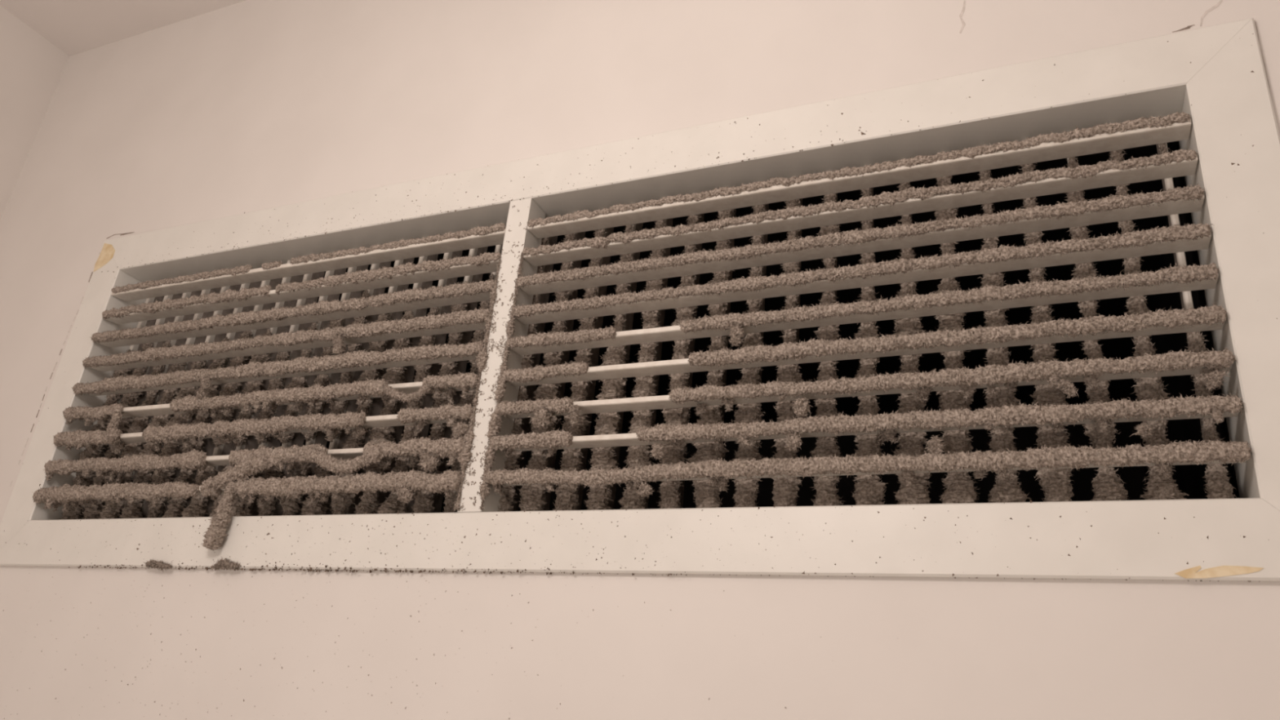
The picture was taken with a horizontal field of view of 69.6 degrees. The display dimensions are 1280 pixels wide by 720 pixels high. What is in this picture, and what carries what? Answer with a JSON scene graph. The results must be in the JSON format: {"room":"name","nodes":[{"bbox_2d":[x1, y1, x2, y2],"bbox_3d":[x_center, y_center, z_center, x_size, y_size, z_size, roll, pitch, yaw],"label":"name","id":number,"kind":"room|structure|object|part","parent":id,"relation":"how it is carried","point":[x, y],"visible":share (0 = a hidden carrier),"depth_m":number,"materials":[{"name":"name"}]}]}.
{"room":"room interior","nodes":[
{"label":"room interior","id":0,"kind":"room"},
{"bbox_2d":[0,5,69,219],"bbox_3d":[-1.236,0.367,-0.114,0.100,2.436,2.100,-5,-25,23],"label":"wall","id":1,"kind":"structure","parent":0,"point":[32,68],"depth_m":1.08,"materials":[{"name":"paint"}]},
{"bbox_2d":[0,0,245,56],"bbox_3d":[-0.047,-0.910,-0.133,2.496,0.100,2.200,-5,-25,23],"label":"ceiling","id":2,"kind":"structure","parent":0,"point":[74,27],"depth_m":1.07,"materials":[{"name":"paint"}]},
{"bbox_2d":[0,0,1279,719],"bbox_3d":[0.256,0.667,0.244,2.296,2.436,0.100,-5,-25,23],"label":"wall","id":3,"kind":"structure","parent":0,"point":[246,106],"depth_m":0.67,"materials":[{"name":"paint"}]},
{"bbox_2d":[0,17,1279,582],"bbox_3d":[-0.098,-0.002,0.691,0.990,0.332,0.062,-5,-25,23],"label":"air vent","id":4,"kind":"object","parent":3,"relation":"in","point":[162,312],"visible":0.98,"depth_m":0.61,"materials":[{"name":"white metal"}]},
{"bbox_3d":[-0.530,0.037,0.884,0.040,0.329,0.053,-5,-25,23],"label":"frame rail","id":5,"kind":"part","parent":4,"relation":"part of","materials":[{"name":"white metal"}]},
{"bbox_2d":[105,413,123,442],"bbox_3d":[-0.458,0.059,0.803,0.018,0.029,0.012,-5,-25,23],"label":"strand","id":6,"kind":"object","parent":4,"relation":"on","point":[113,435],"visible":1,"depth_m":0.80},
{"bbox_3d":[-0.496,0.040,0.883,0.004,0.249,0.021,-5,-25,23],"label":"blade","id":7,"kind":"part","parent":4,"relation":"part of","materials":[{"name":"ceramic"}]},
{"bbox_3d":[-0.473,0.038,0.873,0.004,0.249,0.021,-5,-25,23],"label":"blade","id":8,"kind":"part","parent":4,"relation":"part of","materials":[{"name":"ceramic"}]},
{"bbox_2d":[142,558,173,571],"bbox_3d":[-0.376,0.160,0.719,0.032,0.011,0.010,-5,-25,23],"label":"clump","id":9,"kind":"object","parent":4,"relation":"on","point":[155,564],"visible":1,"depth_m":0.72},
{"bbox_3d":[-0.449,0.036,0.863,0.004,0.249,0.021,-5,-25,23],"label":"blade","id":10,"kind":"part","parent":4,"relation":"part of","materials":[{"name":"ceramic"}]},
{"bbox_3d":[-0.426,0.034,0.853,0.004,0.249,0.021,-5,-25,23],"label":"blade","id":11,"kind":"part","parent":4,"relation":"part of","materials":[{"name":"ceramic"}]},
{"bbox_3d":[-0.403,0.032,0.842,0.004,0.249,0.021,-5,-25,23],"label":"blade","id":12,"kind":"part","parent":4,"relation":"part of","materials":[{"name":"ceramic"}]},
{"bbox_2d":[193,377,212,399],"bbox_3d":[-0.367,0.024,0.774,0.012,0.022,0.012,21,-28,-33],"label":"clump","id":13,"kind":"object","parent":4,"relation":"on","point":[205,384],"visible":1,"depth_m":0.77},
{"bbox_2d":[202,481,236,550],"bbox_3d":[-0.320,0.118,0.705,0.017,0.056,0.019,25,-30,-37],"label":"strand","id":14,"kind":"object","parent":4,"relation":"hanging from","point":[215,535],"visible":1,"depth_m":0.70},
{"bbox_3d":[-0.379,0.030,0.832,0.004,0.249,0.021,-5,-25,23],"label":"blade","id":15,"kind":"part","parent":4,"relation":"part of","materials":[{"name":"ceramic"}]},
{"bbox_2d":[211,556,239,571],"bbox_3d":[-0.310,0.153,0.691,0.027,0.012,0.011,-5,-25,23],"label":"clump","id":16,"kind":"object","parent":4,"relation":"attached to","point":[222,564],"visible":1,"depth_m":0.69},
{"bbox_2d":[204,453,271,490],"bbox_3d":[-0.314,0.087,0.719,0.060,0.031,0.016,-4,-25,21],"label":"strand","id":17,"kind":"object","parent":4,"relation":"on","point":[255,464],"visible":1,"depth_m":0.71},
{"bbox_3d":[-0.356,0.028,0.822,0.004,0.249,0.021,-5,-25,23],"label":"blade","id":18,"kind":"part","parent":4,"relation":"part of","materials":[{"name":"ceramic"}]},
{"bbox_3d":[-0.333,0.026,0.812,0.004,0.249,0.021,-5,-25,23],"label":"blade","id":19,"kind":"part","parent":4,"relation":"part of","materials":[{"name":"ceramic"}]},
{"bbox_3d":[-0.309,0.024,0.802,0.004,0.249,0.021,-5,-25,23],"label":"blade","id":20,"kind":"part","parent":4,"relation":"part of","materials":[{"name":"ceramic"}]},
{"bbox_3d":[-0.286,0.022,0.792,0.004,0.249,0.021,-5,-25,23],"label":"blade","id":21,"kind":"part","parent":4,"relation":"part of","materials":[{"name":"ceramic"}]},
{"bbox_3d":[-0.262,0.020,0.781,0.004,0.249,0.021,-5,-25,23],"label":"blade","id":22,"kind":"part","parent":4,"relation":"part of","materials":[{"name":"ceramic"}]},
{"bbox_2d":[331,329,346,354],"bbox_3d":[-0.239,-0.014,0.732,0.016,0.022,0.016,-5,-25,23],"label":"clump","id":23,"kind":"object","parent":4,"relation":"on","point":[339,347],"visible":1,"depth_m":0.73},
{"bbox_2d":[302,445,384,475],"bbox_3d":[-0.219,0.074,0.680,0.074,0.025,0.015,-5,-25,23],"label":"strand","id":24,"kind":"object","parent":4,"relation":"attached to","point":[322,459],"visible":1,"depth_m":0.67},
{"bbox_3d":[-0.239,0.018,0.771,0.004,0.249,0.021,-5,-25,23],"label":"blade","id":25,"kind":"part","parent":4,"relation":"part of","materials":[{"name":"ceramic"}]},
{"bbox_3d":[-0.216,0.015,0.761,0.004,0.249,0.021,-5,-25,23],"label":"blade","id":26,"kind":"part","parent":4,"relation":"part of","materials":[{"name":"ceramic"}]},
{"bbox_2d":[395,484,415,504],"bbox_3d":[-0.166,0.095,0.646,0.014,0.014,0.014,17,-26,-25],"label":"clump","id":27,"kind":"object","parent":4,"relation":"attached to","point":[404,494],"visible":1,"depth_m":0.64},
{"bbox_2d":[383,383,431,403],"bbox_3d":[-0.173,0.025,0.682,0.043,0.016,0.010,-5,-25,23],"label":"strand","id":28,"kind":"object","parent":4,"relation":"attached to","point":[388,390],"visible":1,"depth_m":0.68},
{"bbox_3d":[-0.192,0.013,0.751,0.004,0.249,0.021,-5,-25,23],"label":"blade","id":29,"kind":"part","parent":4,"relation":"part of","materials":[{"name":"ceramic"}]},
{"bbox_2d":[416,452,440,473],"bbox_3d":[-0.149,0.073,0.651,0.018,0.018,0.015,-5,-25,23],"label":"clump","id":30,"kind":"object","parent":4,"relation":"on","point":[429,462],"visible":1,"depth_m":0.65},
{"bbox_3d":[-0.169,0.011,0.741,0.004,0.249,0.021,-5,-25,23],"label":"blade","id":31,"kind":"part","parent":4,"relation":"part of","materials":[{"name":"ceramic"}]},
{"bbox_3d":[-0.146,0.009,0.731,0.004,0.249,0.021,-5,-25,23],"label":"blade","id":32,"kind":"part","parent":4,"relation":"part of","materials":[{"name":"ceramic"}]},
{"bbox_2d":[450,421,470,439],"bbox_3d":[-0.127,0.051,0.651,0.015,0.016,0.014,4,-23,4],"label":"clump","id":33,"kind":"object","parent":4,"relation":"on","point":[459,429],"visible":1,"depth_m":0.65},
{"bbox_3d":[-0.122,0.007,0.721,0.004,0.249,0.021,-5,-25,23],"label":"blade","id":34,"kind":"part","parent":4,"relation":"part of","materials":[{"name":"metal"}]},
{"bbox_3d":[-0.083,0.004,0.704,0.004,0.249,0.021,-5,-25,23],"label":"blade","id":35,"kind":"part","parent":4,"relation":"part of","materials":[{"name":"ceramic"}]},
{"bbox_2d":[528,406,551,431],"bbox_3d":[-0.067,0.040,0.628,0.016,0.018,0.016,-5,-25,23],"label":"clump","id":36,"kind":"object","parent":4,"relation":"attached to","point":[541,416],"visible":1,"depth_m":0.62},
{"bbox_3d":[-0.060,0.002,0.694,0.004,0.249,0.021,-5,-25,23],"label":"blade","id":37,"kind":"part","parent":4,"relation":"part of","materials":[{"name":"ceramic"}]},
{"bbox_2d":[567,403,581,427],"bbox_3d":[-0.044,0.037,0.616,0.012,0.018,0.011,-5,-25,23],"label":"clump","id":38,"kind":"object","parent":4,"relation":"attached to","point":[573,409],"visible":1,"depth_m":0.61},
{"bbox_3d":[-0.037,0.000,0.683,0.004,0.249,0.021,-5,-25,23],"label":"blade","id":39,"kind":"part","parent":4,"relation":"part of","materials":[{"name":"metal"}]},
{"bbox_3d":[-0.013,-0.002,0.673,0.004,0.249,0.021,-5,-25,23],"label":"blade","id":40,"kind":"part","parent":4,"relation":"part of","materials":[{"name":"ceramic"}]},
{"bbox_3d":[-0.109,0.132,0.638,0.990,0.040,0.053,-5,-25,23],"label":"frame rail","id":41,"kind":"part","parent":4,"relation":"part of","materials":[{"name":"white metal"}]},
{"bbox_2d":[635,481,654,498],"bbox_3d":[0.003,0.081,0.575,0.014,0.011,0.011,-5,-25,23],"label":"clump","id":42,"kind":"object","parent":4,"relation":"attached to","point":[645,490],"visible":1,"depth_m":0.57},
{"bbox_2d":[648,441,666,461],"bbox_3d":[0.011,0.057,0.580,0.012,0.013,0.011,2,-23,9],"label":"clump","id":43,"kind":"object","parent":4,"relation":"on","point":[658,451],"visible":1,"depth_m":0.58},
{"bbox_3d":[0.010,-0.004,0.663,0.004,0.249,0.021,-5,-25,23],"label":"blade","id":44,"kind":"part","parent":4,"relation":"part of","materials":[{"name":"ceramic"}]},
{"bbox_3d":[-0.083,-0.134,0.752,0.990,0.040,0.053,-5,-25,23],"label":"frame rail","id":45,"kind":"part","parent":4,"relation":"part of","materials":[{"name":"white metal"}]},
{"bbox_3d":[0.034,-0.006,0.653,0.004,0.249,0.021,-5,-25,23],"label":"blade","id":46,"kind":"part","parent":4,"relation":"part of","materials":[{"name":"ceramic"}]},
{"bbox_3d":[0.057,-0.009,0.643,0.004,0.249,0.021,-5,-25,23],"label":"blade","id":47,"kind":"part","parent":4,"relation":"part of","materials":[{"name":"metal"}]},
{"bbox_2d":[727,323,746,346],"bbox_3d":[0.062,-0.016,0.592,0.013,0.017,0.012,11,-24,-14],"label":"clump","id":48,"kind":"object","parent":4,"relation":"on","point":[736,333],"visible":1,"depth_m":0.59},
{"bbox_3d":[0.081,-0.011,0.632,0.004,0.249,0.021,-5,-25,23],"label":"blade","id":49,"kind":"part","parent":4,"relation":"part of","materials":[{"name":"metal"}]},
{"bbox_2d":[784,430,802,452],"bbox_3d":[0.091,0.049,0.547,0.012,0.013,0.012,-5,-25,23],"label":"clump","id":50,"kind":"object","parent":4,"relation":"on","point":[793,442],"visible":1,"depth_m":0.55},
{"bbox_3d":[0.104,-0.013,0.622,0.004,0.249,0.021,-5,-25,23],"label":"blade","id":51,"kind":"part","parent":4,"relation":"part of","materials":[{"name":"metal"}]},
{"bbox_2d":[790,396,812,417],"bbox_3d":[0.097,0.029,0.553,0.014,0.015,0.014,-5,-25,23],"label":"clump","id":52,"kind":"object","parent":4,"relation":"on","point":[801,407],"visible":1,"depth_m":0.55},
{"bbox_3d":[0.128,-0.015,0.612,0.004,0.249,0.021,-5,-25,23],"label":"blade","id":53,"kind":"part","parent":4,"relation":"part of","materials":[{"name":"metal"}]},
{"bbox_3d":[0.151,-0.017,0.602,0.004,0.249,0.021,-5,-25,23],"label":"blade","id":54,"kind":"part","parent":4,"relation":"part of","materials":[{"name":"metal"}]},
{"bbox_2d":[924,435,946,454],"bbox_3d":[0.164,0.049,0.513,0.012,0.014,0.011,-5,-25,23],"label":"clump","id":55,"kind":"object","parent":4,"relation":"on","point":[935,444],"visible":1,"depth_m":0.51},
{"bbox_2d":[1056,378,1079,398],"bbox_3d":[0.231,0.015,0.498,0.012,0.013,0.010,-5,-25,23],"label":"clump","id":56,"kind":"object","parent":4,"relation":"on","point":[1070,390],"visible":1,"depth_m":0.50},
{"bbox_2d":[1130,422,1152,439],"bbox_3d":[0.258,0.036,0.472,0.010,0.011,0.010,11,-24,-12],"label":"clump","id":57,"kind":"object","parent":4,"relation":"on","point":[1144,431],"visible":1,"depth_m":0.47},
{"bbox_3d":[0.315,-0.031,0.531,0.004,0.249,0.021,-5,-25,23],"label":"blade","id":58,"kind":"part","parent":4,"relation":"part of","materials":[{"name":"metal"}]},
{"bbox_2d":[1203,368,1231,391],"bbox_3d":[0.294,0.011,0.469,0.013,0.012,0.012,-5,-25,23],"label":"clump","id":59,"kind":"object","parent":4,"relation":"attached to","point":[1214,380],"visible":1,"depth_m":0.47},
{"bbox_3d":[0.339,-0.039,0.507,0.040,0.329,0.053,-5,-25,23],"label":"frame rail","id":60,"kind":"part","parent":4,"relation":"part of","materials":[{"name":"white metal"}]},
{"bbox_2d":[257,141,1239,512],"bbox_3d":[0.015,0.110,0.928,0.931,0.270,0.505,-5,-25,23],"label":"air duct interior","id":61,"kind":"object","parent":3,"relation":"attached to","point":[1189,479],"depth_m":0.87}
]}

